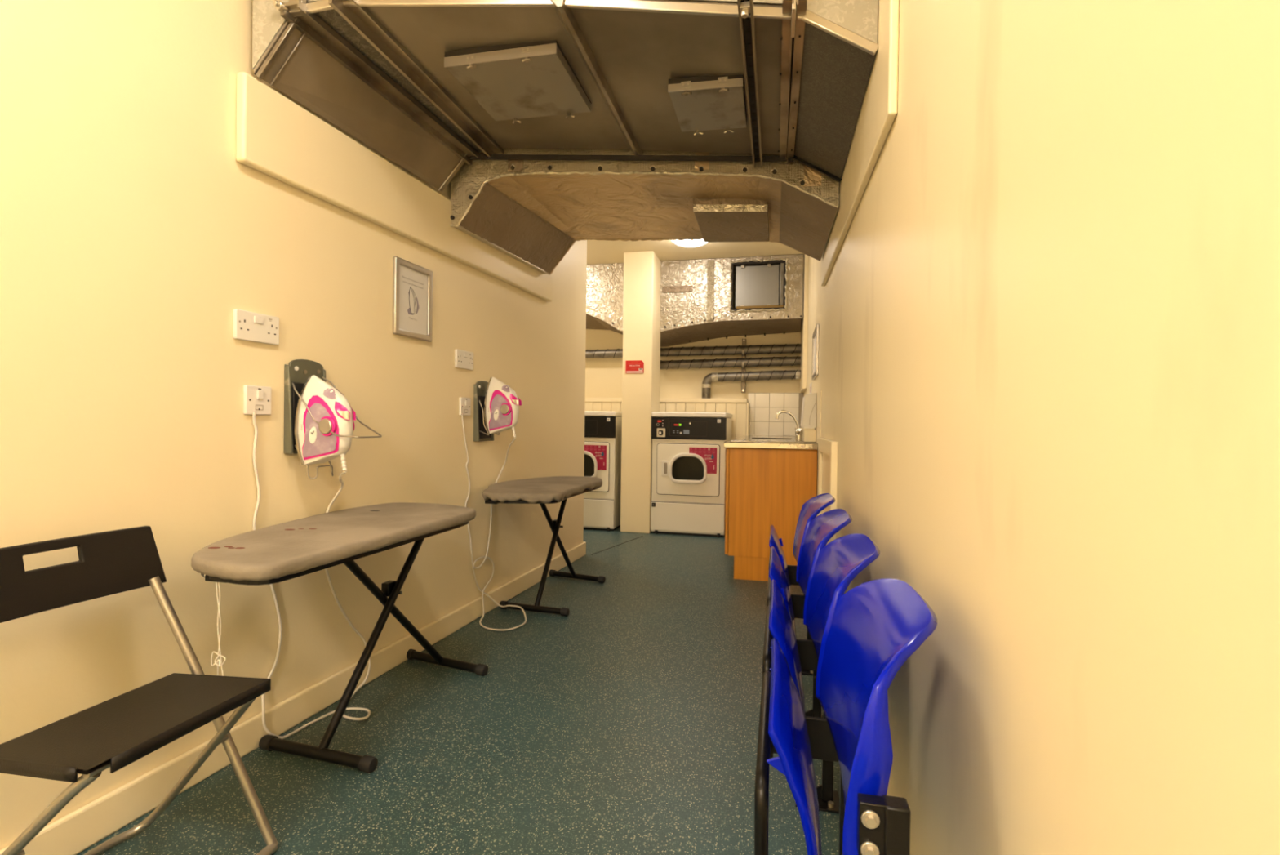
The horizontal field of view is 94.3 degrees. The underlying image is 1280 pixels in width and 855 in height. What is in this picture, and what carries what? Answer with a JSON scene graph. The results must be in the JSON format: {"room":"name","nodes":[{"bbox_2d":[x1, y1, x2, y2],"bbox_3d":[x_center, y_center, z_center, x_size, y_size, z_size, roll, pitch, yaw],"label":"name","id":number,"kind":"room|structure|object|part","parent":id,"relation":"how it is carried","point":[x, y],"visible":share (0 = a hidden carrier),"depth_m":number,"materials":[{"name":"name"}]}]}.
{"room":"laundry","nodes":[
{"label":"laundry","id":0,"kind":"room"},
{"bbox_2d":[0,0,586,849],"bbox_3d":[-1.913,-0.313,1.492,1.588,2.550,6.445,1,0,13],"label":"wall","id":1,"kind":"structure","parent":0,"point":[133,231],"depth_m":1.61,"materials":[{"name":"beige paint"}]},
{"bbox_2d":[233,308,279,344],"bbox_3d":[-1.148,-0.300,1.782,0.016,0.086,0.146,1,0,16],"label":"double socket","id":2,"kind":"object","parent":1,"relation":"attached to","point":[249,326],"visible":1,"depth_m":1.77,"materials":[{"name":"white plastic"}]},
{"bbox_2d":[243,385,271,414],"bbox_3d":[-1.150,-0.082,1.788,0.017,0.086,0.086,1,0,16],"label":"switch","id":3,"kind":"object","parent":1,"relation":"attached to","point":[257,398],"visible":1,"depth_m":1.78,"materials":[{"name":"white plastic"}]},
{"bbox_2d":[0,541,586,854],"bbox_3d":[-1.919,0.913,1.509,1.607,0.098,6.463,1,0,13],"label":"baseboard","id":4,"kind":"structure","parent":1,"relation":"attached to","point":[85,826],"depth_m":1.75,"materials":[{"name":"beige paint"}]},
{"bbox_2d":[283,359,382,479],"bbox_3d":[-0.983,-0.027,1.926,0.264,0.390,0.160,1,0,16],"label":"holder","id":5,"kind":"object","parent":1,"relation":"attached to","point":[297,371],"visible":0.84,"depth_m":1.90,"materials":[{"name":"black plastic"}]},
{"bbox_2d":[252,375,370,738],"bbox_3d":[-1.000,0.402,1.980,0.209,1.142,0.489,1,0,16],"label":"iron","id":6,"kind":"object","parent":5,"relation":"hanging from","point":[316,443],"visible":0.96,"depth_m":1.88,"materials":[{"name":"white plastic"}]},
{"bbox_3d":[-1.010,0.009,1.870,0.114,0.174,0.011,1,0,7],"label":"water tank","id":7,"kind":"part","parent":6,"relation":"part of","materials":[{"name":"pink plastic"}]},
{"bbox_3d":[-1.008,0.001,1.874,0.124,0.207,0.017,1,0,8],"label":"trim panel","id":8,"kind":"part","parent":6,"relation":"part of","materials":[{"name":"pink plastic"}]},
{"bbox_2d":[235,71,552,302],"bbox_3d":[-0.861,-0.903,2.744,0.034,0.262,2.158,1,0,16],"label":"trim","id":9,"kind":"structure","parent":1,"relation":"attached to","point":[276,137],"depth_m":2.09,"materials":[{"name":"beige paint"}]},
{"bbox_2d":[392,256,432,342],"bbox_3d":[-0.948,-0.529,2.483,0.018,0.310,0.244,1,0,16],"label":"poster frame","id":10,"kind":"object","parent":1,"relation":"attached to","point":[412,283],"visible":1,"depth_m":2.47,"materials":[{"name":"silver metal"}]},
{"bbox_2d":[454,349,473,369],"bbox_3d":[-0.846,-0.326,2.864,0.016,0.086,0.146,1,0,16],"label":"double socket","id":11,"kind":"object","parent":1,"relation":"attached to","point":[464,359],"visible":1,"depth_m":2.85,"materials":[{"name":"white plastic"}]},
{"bbox_2d":[458,397,471,415],"bbox_3d":[-0.846,-0.101,2.875,0.017,0.086,0.086,1,0,16],"label":"switch","id":12,"kind":"object","parent":1,"relation":"attached to","point":[464,403],"visible":1,"depth_m":2.86,"materials":[{"name":"white plastic"}]},
{"bbox_2d":[473,380,499,441],"bbox_3d":[-0.774,-0.084,3.026,0.074,0.308,0.160,1,0,16],"label":"holder","id":13,"kind":"object","parent":1,"relation":"attached to","point":[481,433],"visible":0.73,"depth_m":2.98,"materials":[{"name":"black plastic"}]},
{"bbox_2d":[461,377,526,631],"bbox_3d":[-0.681,0.355,2.991,0.278,1.222,0.385,1,0,16],"label":"iron","id":14,"kind":"object","parent":13,"relation":"hanging from","point":[502,403],"visible":0.98,"depth_m":2.98,"materials":[{"name":"white plastic"}]},
{"bbox_3d":[-0.701,-0.078,2.973,0.114,0.174,0.011,1,0,7],"label":"water tank","id":15,"kind":"part","parent":14,"relation":"part of","materials":[{"name":"pink plastic"}]},
{"bbox_3d":[-0.698,-0.086,2.977,0.124,0.207,0.017,1,0,8],"label":"trim panel","id":16,"kind":"part","parent":14,"relation":"part of","materials":[{"name":"pink plastic"}]},
{"bbox_2d":[591,535,643,554],"bbox_3d":[-0.171,0.958,4.854,0.010,0.001,0.859,1,1,27],"label":"trim","id":17,"kind":"structure","parent":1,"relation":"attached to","point":[642,535],"depth_m":4.80,"materials":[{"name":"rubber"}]},
{"bbox_2d":[75,525,839,854],"bbox_3d":[-0.779,1.022,2.239,3.700,0.100,8.600,1,0,13],"label":"floor","id":18,"kind":"structure","parent":0,"point":[626,722],"depth_m":1.83,"materials":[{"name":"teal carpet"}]},
{"bbox_2d":[0,525,278,854],"bbox_3d":[-1.039,0.606,1.163,0.466,0.742,0.504,1,0,13],"label":"folding chair","id":19,"kind":"object","parent":18,"relation":"on","point":[115,732],"visible":1,"depth_m":1.19,"materials":[{"name":"black plastic"}]},
{"bbox_3d":[-1.193,0.299,1.213,0.058,0.134,0.406,1,0,13],"label":"backrest","id":20,"kind":"part","parent":19,"relation":"part of","materials":[{"name":"black plastic"}]},
{"bbox_3d":[-1.049,0.756,1.166,0.451,0.434,0.468,1,0,13],"label":"leg frame","id":21,"kind":"part","parent":19,"relation":"part of","materials":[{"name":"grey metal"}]},
{"bbox_3d":[-0.967,0.552,1.145,0.315,0.049,0.389,1,0,13],"label":"seat","id":22,"kind":"part","parent":19,"relation":"part of","materials":[{"name":"black plastic"}]},
{"bbox_3d":[-0.986,0.657,1.374,0.308,0.622,0.025,1,0,2],"label":"leg","id":23,"kind":"part","parent":19,"relation":"part of","materials":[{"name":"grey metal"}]},
{"bbox_2d":[191,502,488,772],"bbox_3d":[-0.880,0.631,1.881,0.462,0.682,1.170,1,0,13],"label":"ironing board","id":24,"kind":"object","parent":18,"relation":"on","point":[287,550],"visible":0.98,"depth_m":1.71,"materials":[{"name":"grey fabric"}]},
{"bbox_3d":[-0.886,0.334,1.786,0.412,0.011,0.942,1,0,13],"label":"board frame","id":25,"kind":"part","parent":24,"relation":"part of","materials":[{"name":"black fabric"}]},
{"bbox_3d":[-0.867,0.645,2.003,0.027,0.629,0.576,1,0,13],"label":"leg","id":26,"kind":"part","parent":24,"relation":"part of","materials":[{"name":"black metal"}]},
{"bbox_3d":[-0.878,0.562,2.075,0.028,0.045,0.045,1,0,13],"label":"pivot plate","id":27,"kind":"part","parent":24,"relation":"part of","materials":[{"name":"black"}]},
{"bbox_3d":[-0.874,0.644,2.100,0.027,0.630,0.648,1,0,13],"label":"leg","id":28,"kind":"part","parent":24,"relation":"part of","materials":[{"name":"black metal"}]},
{"bbox_2d":[482,475,605,615],"bbox_3d":[-0.497,0.631,3.252,0.478,0.671,1.156,1,0,13],"label":"ironing board","id":29,"kind":"object","parent":18,"relation":"on","point":[542,491],"visible":0.99,"depth_m":3.11,"materials":[{"name":"grey fabric"}]},
{"bbox_3d":[-0.515,0.338,3.144,0.444,0.011,0.894,1,0,13],"label":"board frame","id":30,"kind":"part","parent":29,"relation":"part of","materials":[{"name":"black"}]},
{"bbox_3d":[-0.487,0.644,3.333,0.027,0.617,0.493,1,0,13],"label":"leg","id":31,"kind":"part","parent":29,"relation":"part of","materials":[{"name":"black metal"}]},
{"bbox_3d":[-0.484,0.643,3.470,0.027,0.620,0.633,1,0,13],"label":"leg","id":32,"kind":"part","parent":29,"relation":"part of","materials":[{"name":"black metal"}]},
{"bbox_2d":[583,411,622,531],"bbox_3d":[-0.482,0.397,5.841,0.672,1.100,0.722,1,0,13],"label":"dryer","id":33,"kind":"object","parent":18,"relation":"on","point":[602,429],"visible":0.51,"depth_m":5.47,"materials":[{"name":"white metal"}]},
{"bbox_3d":[-0.556,0.347,5.508,0.287,0.209,0.007,1,0,13],"label":"glass","id":34,"kind":"part","parent":33,"relation":"part of","materials":[{"name":"black glass"}]},
{"bbox_3d":[-0.556,-0.004,5.503,0.335,0.135,0.004,1,0,13],"label":"display panel","id":35,"kind":"part","parent":33,"relation":"part of","materials":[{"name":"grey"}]},
{"bbox_3d":[-0.557,0.360,5.519,0.557,0.453,0.016,1,0,13],"label":"door","id":36,"kind":"part","parent":33,"relation":"part of","materials":[{"name":"white metal"}]},
{"bbox_3d":[-0.562,0.787,5.523,0.660,0.252,0.021,1,0,13],"label":"panel","id":37,"kind":"part","parent":33,"relation":"part of","materials":[{"name":"white metal"}]},
{"bbox_3d":[-0.550,-0.007,5.521,0.666,0.194,0.034,1,0,13],"label":"control panel","id":38,"kind":"part","parent":33,"relation":"part of","materials":[{"name":"black plastic"}]},
{"bbox_2d":[650,411,732,537],"bbox_3d":[0.501,0.412,5.613,0.672,1.100,0.722,1,0,13],"label":"dryer","id":39,"kind":"object","parent":18,"relation":"on","point":[689,452],"visible":0.99,"depth_m":5.28,"materials":[{"name":"white metal"}]},
{"bbox_3d":[0.224,0.367,5.329,0.059,0.133,0.008,1,0,13],"label":"handle","id":40,"kind":"part","parent":39,"relation":"part of","materials":[{"name":"white plastic"}]},
{"bbox_3d":[0.427,0.362,5.279,0.287,0.209,0.007,1,0,13],"label":"glass","id":41,"kind":"part","parent":39,"relation":"part of","materials":[{"name":"black glass"}]},
{"bbox_3d":[0.422,0.802,5.295,0.660,0.252,0.021,1,0,13],"label":"panel","id":42,"kind":"part","parent":39,"relation":"part of","materials":[{"name":"white metal"}]},
{"bbox_3d":[0.427,0.375,5.290,0.557,0.453,0.016,1,0,13],"label":"door","id":43,"kind":"part","parent":39,"relation":"part of","materials":[{"name":"white metal"}]},
{"bbox_3d":[0.428,0.011,5.275,0.335,0.135,0.004,1,0,13],"label":"display panel","id":44,"kind":"part","parent":39,"relation":"part of","materials":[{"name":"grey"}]},
{"bbox_3d":[0.433,0.009,5.292,0.666,0.194,0.034,1,0,13],"label":"control panel","id":45,"kind":"part","parent":39,"relation":"part of","materials":[{"name":"black plastic"}]},
{"bbox_2d":[724,447,817,581],"bbox_3d":[1.075,0.552,4.902,0.594,0.846,2.310,1,0,13],"label":"base cabinet","id":46,"kind":"object","parent":18,"relation":"on","point":[765,487],"visible":0.88,"depth_m":3.79,"materials":[{"name":"brown wood"}]},
{"bbox_3d":[0.627,0.477,4.116,0.019,0.687,0.570,1,0,13],"label":"door","id":47,"kind":"part","parent":46,"relation":"part of","materials":[{"name":"brown wood"}]},
{"bbox_2d":[724,435,817,449],"bbox_3d":[1.085,0.106,4.881,0.581,0.044,2.360,1,0,13],"label":"countertop","id":48,"kind":"structure","parent":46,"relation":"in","point":[750,441],"depth_m":3.77,"materials":[{"name":"beige laminate"}]},
{"bbox_3d":[1.080,0.102,4.883,0.340,0.023,0.500,1,0,13],"label":"bowl","id":49,"kind":"part","parent":48,"relation":"part of","materials":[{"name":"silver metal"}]},
{"bbox_2d":[775,409,803,440],"bbox_3d":[1.031,-0.013,4.098,0.186,0.214,0.102,1,0,13],"label":"mixer tap","id":50,"kind":"object","parent":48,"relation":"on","point":[798,432],"visible":1,"depth_m":4.10,"materials":[{"name":"silver metal"}]},
{"bbox_3d":[1.031,-0.043,4.124,0.168,0.155,0.021,1,0,13],"label":"spout","id":51,"kind":"part","parent":50,"relation":"part of","materials":[{"name":"silver metal"}]},
{"bbox_2d":[754,493,937,854],"bbox_3d":[0.457,0.623,1.568,0.247,0.742,1.845,1,0,13],"label":"seating","id":52,"kind":"object","parent":18,"relation":"on","point":[858,639],"visible":1,"depth_m":0.96,"materials":[{"name":"blue plastic"}]},
{"bbox_3d":[0.534,0.523,2.255,0.084,0.270,0.352,1,0,13],"label":"seat","id":53,"kind":"part","parent":52,"relation":"part of","materials":[{"name":"blue plastic"}]},
{"bbox_3d":[0.442,0.525,1.830,0.084,0.270,0.352,1,0,13],"label":"seat","id":54,"kind":"part","parent":52,"relation":"part of","materials":[{"name":"blue plastic"}]},
{"bbox_3d":[0.349,0.528,1.405,0.084,0.270,0.352,1,0,13],"label":"seat","id":55,"kind":"part","parent":52,"relation":"part of","materials":[{"name":"blue plastic"}]},
{"bbox_3d":[0.613,0.604,2.432,0.156,0.080,0.008,1,0,13],"label":"arm","id":56,"kind":"part","parent":52,"relation":"part of","materials":[{"name":"black"}]},
{"bbox_3d":[0.256,0.530,0.980,0.084,0.270,0.352,1,0,13],"label":"seat","id":57,"kind":"part","parent":52,"relation":"part of","materials":[{"name":"blue plastic"}]},
{"bbox_3d":[0.516,0.606,2.016,0.156,0.080,0.008,1,0,13],"label":"arm","id":58,"kind":"part","parent":52,"relation":"part of","materials":[{"name":"black"}]},
{"bbox_3d":[0.320,0.610,1.173,0.156,0.080,0.008,1,0,13],"label":"arm","id":59,"kind":"part","parent":52,"relation":"part of","materials":[{"name":"black metal"}]},
{"bbox_3d":[0.418,0.608,1.595,0.156,0.080,0.008,1,0,13],"label":"arm","id":60,"kind":"part","parent":52,"relation":"part of","materials":[{"name":"black"}]},
{"bbox_3d":[0.667,0.987,2.421,0.115,0.006,0.090,1,0,13],"label":"foot plate","id":61,"kind":"part","parent":52,"relation":"part of","materials":[{"name":"black metal"}]},
{"bbox_3d":[0.696,0.722,2.414,0.028,0.524,0.026,1,0,13],"label":"post","id":62,"kind":"part","parent":52,"relation":"part of","materials":[{"name":"black metal"}]},
{"bbox_3d":[0.645,0.391,2.196,0.138,0.284,0.427,1,0,13],"label":"backrest","id":63,"kind":"part","parent":52,"relation":"part of","materials":[{"name":"blue plastic"}]},
{"bbox_3d":[0.599,0.724,1.998,0.028,0.524,0.026,1,0,13],"label":"post","id":64,"kind":"part","parent":52,"relation":"part of","materials":[{"name":"black metal"}]},
{"bbox_3d":[0.473,0.991,1.584,0.115,0.006,0.090,1,0,13],"label":"foot plate","id":65,"kind":"part","parent":52,"relation":"part of","materials":[{"name":"black metal"}]},
{"bbox_3d":[0.552,0.393,1.771,0.138,0.284,0.427,1,0,13],"label":"backrest","id":66,"kind":"part","parent":52,"relation":"part of","materials":[{"name":"blue plastic"}]},
{"bbox_3d":[0.501,0.726,1.576,0.028,0.524,0.026,1,0,13],"label":"post","id":67,"kind":"part","parent":52,"relation":"part of","materials":[{"name":"black metal"}]},
{"bbox_3d":[0.404,0.728,1.154,0.028,0.524,0.026,1,0,13],"label":"post","id":68,"kind":"part","parent":52,"relation":"part of","materials":[{"name":"black metal"}]},
{"bbox_3d":[0.459,0.396,1.346,0.138,0.284,0.427,1,0,13],"label":"backrest","id":69,"kind":"part","parent":52,"relation":"part of","materials":[{"name":"blue plastic"}]},
{"bbox_2d":[860,840,879,854],"bbox_3d":[0.270,0.497,0.697,0.021,0.021,0.004,1,0,13],"label":"bolt","id":70,"kind":"object","parent":52,"relation":"in","point":[867,847],"depth_m":0.70,"materials":[{"name":"silver metal"}]},
{"bbox_2d":[861,809,879,828],"bbox_3d":[0.271,0.460,0.697,0.021,0.021,0.004,1,0,13],"label":"bolt","id":71,"kind":"object","parent":52,"relation":"in","point":[870,819],"depth_m":0.70,"materials":[{"name":"silver metal"}]},
{"bbox_3d":[0.278,0.477,0.708,0.033,0.067,0.020,1,0,13],"label":"plate","id":72,"kind":"part","parent":52,"relation":"part of","materials":[{"name":"black metal"}]},
{"bbox_3d":[0.366,0.398,0.921,0.138,0.284,0.427,1,0,13],"label":"backrest","id":73,"kind":"part","parent":52,"relation":"part of","materials":[{"name":"blue plastic"}]},
{"bbox_3d":[0.299,0.718,0.704,0.028,0.550,0.026,1,0,13],"label":"post","id":74,"kind":"part","parent":52,"relation":"part of","materials":[{"name":"black metal"}]},
{"bbox_2d":[620,250,661,533],"bbox_3d":[0.013,-0.319,5.567,0.276,2.550,0.385,1,0,13],"label":"wall pillar","id":75,"kind":"structure","parent":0,"point":[642,269],"depth_m":5.38,"materials":[{"name":"beige paint"}]},
{"bbox_2d":[625,360,644,373],"bbox_3d":[-0.048,-0.549,5.380,0.168,0.115,0.005,1,0,13],"label":"safety sign","id":76,"kind":"object","parent":75,"relation":"attached to","point":[637,366],"visible":1,"depth_m":5.38,"materials":[{"name":"red plastic"}]},
{"bbox_2d":[585,271,804,435],"bbox_3d":[0.175,-0.324,6.370,3.452,2.550,0.108,1,0,13],"label":"wall","id":77,"kind":"structure","parent":0,"point":[603,376],"depth_m":6.15,"materials":[{"name":"beige paint"}]},
{"bbox_2d":[584,397,622,412],"bbox_3d":[-0.430,0.317,6.345,0.904,1.254,0.234,1,0,13],"label":"trim","id":78,"kind":"structure","parent":77,"relation":"attached to","point":[592,404],"depth_m":6.22,"materials":[{"name":"beige"}]},
{"bbox_2d":[659,398,749,439],"bbox_3d":[0.637,0.333,6.098,0.935,1.254,0.234,1,0,13],"label":"trim","id":79,"kind":"structure","parent":77,"relation":"attached to","point":[739,408],"depth_m":5.95,"materials":[{"name":"beige"}]},
{"bbox_3d":[1.083,0.351,5.994,0.019,1.191,0.219,1,0,13],"label":"corner post","id":80,"kind":"part","parent":79,"relation":"part of","materials":[{"name":"beige paint"}]},
{"bbox_2d":[741,338,746,392],"bbox_3d":[1.052,-0.631,6.031,0.040,0.549,0.168,1,0,13],"label":"bracket","id":81,"kind":"object","parent":77,"relation":"attached to","point":[744,340],"visible":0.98,"depth_m":6.04,"materials":[{"name":"silver metal"}]},
{"bbox_2d":[585,343,801,358],"bbox_3d":[0.322,-0.784,6.163,2.622,0.132,0.098,1,0,13],"label":"pipe","id":82,"kind":"object","parent":81,"relation":"attached to","point":[787,348],"visible":0.64,"depth_m":6.03,"materials":[{"name":"metal"}]},
{"bbox_2d":[660,355,800,369],"bbox_3d":[0.881,-0.654,6.034,1.472,0.128,0.098,1,0,13],"label":"pipe","id":83,"kind":"object","parent":81,"relation":"attached to","point":[796,360],"visible":0.9,"depth_m":5.99,"materials":[{"name":"metal"}]},
{"bbox_2d":[702,369,800,398],"bbox_3d":[1.115,-0.436,5.981,0.986,0.287,0.098,1,0,13],"label":"pipe","id":84,"kind":"object","parent":81,"relation":"attached to","point":[708,379],"visible":0.98,"depth_m":5.96,"materials":[{"name":"metal"}]},
{"bbox_2d":[586,239,804,273],"bbox_3d":[-0.744,-1.628,2.218,3.700,0.100,8.600,1,0,13],"label":"ceiling","id":85,"kind":"structure","parent":0,"point":[598,251],"depth_m":5.32,"materials":[{"name":"beige paint"}]},
{"bbox_2d":[252,0,878,191],"bbox_3d":[-0.149,-1.258,2.053,1.753,0.521,1.117,1,0,13],"label":"ventilation duct","id":86,"kind":"object","parent":85,"relation":"hanging from","point":[430,86],"visible":1,"depth_m":1.93,"materials":[{"name":"metal"}]},
{"bbox_3d":[-0.873,-1.201,2.184,0.064,0.048,0.996,1,0,16],"label":"support rail","id":87,"kind":"part","parent":86,"relation":"part of","materials":[{"name":"grey metal"}]},
{"bbox_2d":[314,8,482,152],"bbox_3d":[-0.832,-1.228,2.186,0.165,0.038,0.942,1,0,13],"label":"pipe","id":88,"kind":"object","parent":86,"relation":"on","point":[348,33],"depth_m":2.03,"materials":[{"name":"metal"}]},
{"bbox_3d":[-0.744,-1.216,2.159,0.056,0.052,1.002,1,0,13],"label":"support rail","id":89,"kind":"part","parent":86,"relation":"part of","materials":[{"name":"grey metal"}]},
{"bbox_3d":[-0.543,-1.183,1.900,0.032,0.020,0.003,1,0,13],"label":"latch plate","id":90,"kind":"part","parent":86,"relation":"part of","materials":[{"name":"silver metal"}]},
{"bbox_3d":[-0.406,-1.186,2.053,0.382,0.049,0.352,1,0,13],"label":"access door","id":91,"kind":"part","parent":86,"relation":"part of","materials":[{"name":"grey metal"}]},
{"bbox_3d":[-0.357,-1.180,1.857,0.032,0.020,0.003,1,0,13],"label":"latch plate","id":92,"kind":"part","parent":86,"relation":"part of","materials":[{"name":"silver metal"}]},
{"bbox_2d":[449,148,839,275],"bbox_3d":[0.072,-1.200,2.993,1.712,0.606,1.027,1,0,13],"label":"duct","id":93,"kind":"object","parent":86,"relation":"attached to","point":[532,212],"visible":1,"depth_m":2.78,"materials":[{"name":"metal"}]},
{"bbox_3d":[0.151,-1.130,1.957,0.032,0.020,0.003,1,0,13],"label":"latch plate","id":94,"kind":"part","parent":86,"relation":"part of","materials":[{"name":"silver metal"}]},
{"bbox_3d":[0.245,-1.129,2.081,0.242,0.045,0.276,1,0,13],"label":"access door","id":95,"kind":"part","parent":86,"relation":"part of","materials":[{"name":"grey metal"}]},
{"bbox_3d":[0.269,-1.128,1.929,0.032,0.020,0.003,1,0,13],"label":"latch plate","id":96,"kind":"part","parent":86,"relation":"part of","materials":[{"name":"silver metal"}]},
{"bbox_3d":[0.489,-1.108,2.001,0.028,0.040,0.930,1,0,13],"label":"support rail","id":97,"kind":"part","parent":86,"relation":"part of","materials":[{"name":"grey metal"}]},
{"bbox_3d":[0.520,-1.103,1.994,0.026,0.040,0.930,1,0,12],"label":"support rail","id":98,"kind":"part","parent":86,"relation":"part of","materials":[{"name":"grey metal"}]},
{"bbox_2d":[671,239,706,247],"bbox_3d":[0.418,-1.542,4.885,0.350,0.082,0.350,1,0,13],"label":"ceiling light","id":99,"kind":"object","parent":85,"relation":"attached to","point":[689,243],"visible":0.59,"depth_m":4.86,"materials":[{"name":"white plastic"}]},
{"bbox_2d":[586,253,803,346],"bbox_3d":[0.278,-1.221,5.960,2.610,0.738,0.633,1,0,13],"label":"duct","id":100,"kind":"object","parent":85,"relation":"attached to","point":[696,295],"visible":0.75,"depth_m":5.60,"materials":[{"name":"metal"}]},
{"bbox_3d":[1.090,-1.311,5.523,0.397,0.387,0.015,1,0,13],"label":"inspection door","id":101,"kind":"part","parent":100,"relation":"part of","materials":[{"name":"grey metal"}]},
{"bbox_2d":[804,0,1279,854],"bbox_3d":[0.868,-0.278,1.851,0.355,2.550,8.400,1,0,13],"label":"wall","id":102,"kind":"structure","parent":0,"point":[1046,312],"depth_m":0.58,"materials":[{"name":"beige paint"}]},
{"bbox_2d":[800,254,808,391],"bbox_3d":[1.571,-0.964,5.677,0.038,1.220,0.620,1,0,13],"label":"trim","id":103,"kind":"structure","parent":102,"relation":"attached to","point":[803,368],"depth_m":5.38,"materials":[{"name":"beige paint"}]},
{"bbox_2d":[795,427,816,441],"bbox_3d":[1.369,0.049,4.965,0.080,0.085,2.091,1,0,13],"label":"trim","id":104,"kind":"structure","parent":102,"relation":"attached to","point":[809,434],"depth_m":3.95,"materials":[{"name":"beige paint"}]},
{"bbox_2d":[800,392,817,428],"bbox_3d":[1.164,-0.114,4.103,0.093,0.240,0.284,1,0,13],"label":"dispenser","id":105,"kind":"object","parent":102,"relation":"attached to","point":[808,417],"visible":1,"depth_m":3.97,"materials":[{"name":"white plastic"}]},
{"bbox_2d":[812,324,818,379],"bbox_3d":[1.200,-0.506,4.061,0.016,0.330,0.460,1,0,13],"label":"wall frame","id":106,"kind":"object","parent":102,"relation":"attached to","point":[815,334],"visible":1,"depth_m":4.01,"materials":[{"name":"silver metal"}]},
{"bbox_2d":[819,390,822,437],"bbox_3d":[1.046,0.387,3.453,0.010,1.200,0.027,1,0,13],"label":"trim","id":107,"kind":"structure","parent":102,"relation":"attached to","point":[820,390],"depth_m":3.44,"materials":[{"name":"beige paint"}]},
{"bbox_2d":[817,437,837,544],"bbox_3d":[0.916,0.499,2.931,0.027,0.880,0.720,1,0,12],"label":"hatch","id":108,"kind":"object","parent":102,"relation":"attached to","point":[827,448],"visible":0.48,"depth_m":2.84,"materials":[{"name":"beige paint"}]},
{"bbox_3d":[0.925,0.499,2.929,0.009,0.740,0.580,1,0,12],"label":"panel","id":109,"kind":"part","parent":108,"relation":"part of","materials":[{"name":"beige paint"}]},
{"bbox_2d":[821,0,899,286],"bbox_3d":[0.822,-1.158,2.370,0.022,0.800,1.940,1,0,12],"label":"trim","id":110,"kind":"structure","parent":102,"relation":"attached to","point":[877,113],"depth_m":1.69,"materials":[{"name":"beige paint"}]}
]}

